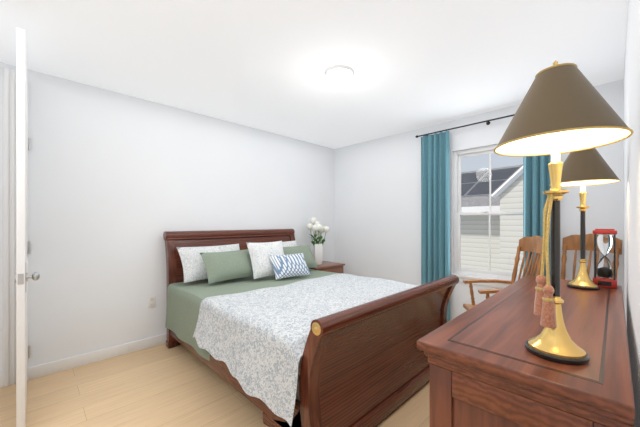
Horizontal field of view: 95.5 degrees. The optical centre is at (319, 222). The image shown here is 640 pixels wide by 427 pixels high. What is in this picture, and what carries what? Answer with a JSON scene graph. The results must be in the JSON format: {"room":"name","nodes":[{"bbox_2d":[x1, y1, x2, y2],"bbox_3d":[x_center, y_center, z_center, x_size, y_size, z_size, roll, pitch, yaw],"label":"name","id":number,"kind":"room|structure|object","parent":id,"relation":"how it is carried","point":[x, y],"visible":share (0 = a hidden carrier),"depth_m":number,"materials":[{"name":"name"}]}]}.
{"room":"bedroom","nodes":[
{"label":"bedroom","id":0,"kind":"room"},
{"bbox_2d":[0,62,333,374],"bbox_3d":[-1.407,0.019,3.244,4.740,2.440,0.120,0,0,-45],"label":"wall","id":1,"kind":"structure","parent":0,"point":[119,184],"depth_m":2.74,"materials":[{"name":"paint"}]},
{"bbox_2d":[3,67,15,386],"bbox_3d":[-2.350,0.039,2.213,0.080,2.400,0.024,0,0,-45],"label":"door frame","id":2,"kind":"structure","parent":1,"relation":"attached to","point":[9,223],"depth_m":2.21,"materials":[{"name":"white wood"}]},
{"bbox_2d":[15,27,39,426],"bbox_3d":[-1.983,0.063,1.979,0.103,2.328,0.866,0,0,-45],"label":"door","id":3,"kind":"structure","parent":1,"relation":"in","point":[22,276],"depth_m":1.65,"materials":[{"name":"painted wood"},{"name":"satin nickel"}]},
{"bbox_2d":[0,333,166,387],"bbox_3d":[-1.360,1.192,3.196,4.500,0.095,0.014,0,0,-45],"label":"baseboard","id":4,"kind":"structure","parent":1,"relation":"attached to","point":[41,370],"depth_m":2.54,"materials":[{"name":"white wood"}]},
{"bbox_2d":[148,296,155,308],"bbox_3d":[-1.672,0.796,2.894,0.070,0.115,0.008,0,0,-45],"label":"electrical outlet plate","id":5,"kind":"object","parent":1,"relation":"attached to","point":[151,301],"depth_m":2.89,"materials":[{"name":"white plastic"}]},
{"bbox_2d":[0,343,429,426],"bbox_3d":[-0.211,1.289,2.031,4.740,0.100,3.528,0,0,-45],"label":"floor","id":6,"kind":"structure","parent":0,"point":[163,385],"depth_m":2.04,"materials":[{"name":"brown wood"}]},
{"bbox_2d":[163,229,458,426],"bbox_3d":[-0.201,0.666,2.719,1.832,1.145,2.287,0,0,-45],"label":"bed","id":7,"kind":"object","parent":6,"relation":"on","point":[273,327],"visible":1,"depth_m":1.98,"materials":[{"name":"brown wood"}]},
{"bbox_2d":[192,273,445,426],"bbox_3d":[0.078,0.780,2.436,1.832,0.406,1.198,0,0,-45],"label":"quilt","id":8,"kind":"object","parent":7,"relation":"on","point":[260,334],"depth_m":1.87,"materials":[{"name":"white fabric"}]},
{"bbox_2d":[309,261,344,272],"bbox_3d":[0.014,0.925,4.210,0.590,0.633,0.450,0,0,-45],"label":"nightstand","id":9,"kind":"object","parent":6,"relation":"on","point":[328,266],"visible":0.08,"depth_m":4.13,"materials":[{"name":"brown wood"}]},
{"bbox_2d":[307,218,329,264],"bbox_3d":[-0.022,0.272,4.218,0.314,0.673,0.287,0,0,-45],"label":"vase","id":10,"kind":"object","parent":9,"relation":"on","point":[317,227],"visible":1,"depth_m":4.16,"materials":[{"name":"white ceramic"}]},
{"bbox_2d":[463,236,542,309],"bbox_3d":[1.612,0.680,2.555,0.551,1.122,0.468,0,0,10],"label":"chair","id":11,"kind":"object","parent":6,"relation":"on","point":[531,244],"visible":0.25,"depth_m":2.61,"materials":[{"name":"brown wood"}]},
{"bbox_2d":[417,275,634,426],"bbox_3d":[1.081,0.813,1.369,1.666,0.852,0.492,0,0,-45],"label":"dresser","id":12,"kind":"object","parent":6,"relation":"on","point":[487,369],"visible":0.94,"depth_m":0.87,"materials":[{"name":"brown wood"}]},
{"bbox_2d":[494,60,633,364],"bbox_3d":[0.694,-0.045,0.857,0.314,0.864,0.314,0,0,-45],"label":"lamp","id":13,"kind":"object","parent":12,"relation":"on","point":[564,108],"visible":1,"depth_m":0.83,"materials":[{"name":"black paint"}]},
{"bbox_2d":[549,148,620,289],"bbox_3d":[1.552,-0.045,1.717,0.314,0.864,0.314,0,0,-45],"label":"lamp","id":14,"kind":"object","parent":12,"relation":"on","point":[582,169],"visible":0.81,"depth_m":1.68,"materials":[{"name":"black paint"}]},
{"bbox_2d":[593,229,616,288],"bbox_3d":[1.715,0.214,1.751,0.105,0.346,0.104,0,0,-45],"label":"hourglass","id":15,"kind":"object","parent":12,"relation":"on","point":[603,268],"visible":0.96,"depth_m":1.73,"materials":[{"name":"clear glass"}]},
{"bbox_2d":[560,234,622,279],"bbox_3d":[2.095,0.670,2.370,0.508,1.142,0.410,0,0,-25],"label":"spindle chair","id":16,"kind":"object","parent":6,"relation":"on","point":[571,242],"visible":0.23,"depth_m":2.52,"materials":[{"name":"brown wood"}]},
{"bbox_2d":[0,0,627,148],"bbox_3d":[-0.211,-1.251,2.031,4.740,0.100,3.528,0,0,-45],"label":"ceiling","id":17,"kind":"structure","parent":0,"point":[264,65],"depth_m":2.07,"materials":[{"name":"paint"}]},
{"bbox_2d":[325,65,353,81],"bbox_3d":[0.156,-1.190,2.342,0.236,0.020,0.236,0,0,-45],"label":"recessed light","id":18,"kind":"object","parent":17,"relation":"in","point":[339,73],"visible":1,"depth_m":2.31,"materials":[{"name":"white plastic"}]},
{"bbox_2d":[334,79,622,318],"bbox_3d":[1.434,0.019,3.653,0.120,2.440,3.288,0,0,-45],"label":"wall","id":19,"kind":"structure","parent":0,"point":[377,208],"depth_m":3.85,"materials":[{"name":"paint"}]},
{"bbox_2d":[415,114,514,137],"bbox_3d":[1.781,-1.076,3.144,0.101,0.040,1.566,0,0,-45],"label":"curtain rod","id":20,"kind":"object","parent":19,"relation":"attached to","point":[486,121],"visible":0.58,"depth_m":3.22,"materials":[{"name":"black metal"}]},
{"bbox_2d":[421,131,449,321],"bbox_3d":[1.380,0.079,3.502,0.072,2.280,0.357,0,0,-45],"label":"curtain","id":21,"kind":"object","parent":20,"relation":"hanging from","point":[435,228],"visible":0.69,"depth_m":3.48,"materials":[{"name":"teal fabric"}]},
{"bbox_2d":[523,155,550,277],"bbox_3d":[2.093,0.079,2.778,0.074,2.280,0.261,0,0,-45],"label":"curtain","id":22,"kind":"object","parent":20,"relation":"hanging from","point":[536,180],"visible":0.19,"depth_m":2.79,"materials":[{"name":"teal fabric"}]},
{"bbox_2d":[450,145,522,288],"bbox_3d":[1.850,-0.069,3.184,0.115,1.535,0.850,0,0,-45],"label":"window","id":23,"kind":"structure","parent":19,"relation":"attached to","point":[462,274],"depth_m":3.34,"materials":[{"name":"white plastic"}]},
{"bbox_2d":[461,155,522,271],"bbox_3d":[1.879,-0.111,3.212,0.003,1.360,0.680,0,0,-45],"label":"window","id":24,"kind":"structure","parent":19,"relation":"in","point":[493,207],"depth_m":3.20,"materials":[{"name":"clear glass"}]},
{"bbox_2d":[623,0,639,426],"bbox_3d":[0.986,0.019,0.818,4.740,2.440,0.120,0,0,-45],"label":"wall","id":25,"kind":"structure","parent":0,"point":[631,196],"depth_m":1.18,"materials":[{"name":"paint"}]},
{"label":"outside","id":26,"kind":"structure","parent":0,"visible":0},
{"bbox_2d":[461,165,522,273],"bbox_3d":[4.862,1.299,7.428,3.268,6.279,14.000,0,0,-41],"label":"house","id":27,"kind":"structure","parent":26,"point":[481,200],"depth_m":7.24,"materials":[{"name":"white"}]}
]}

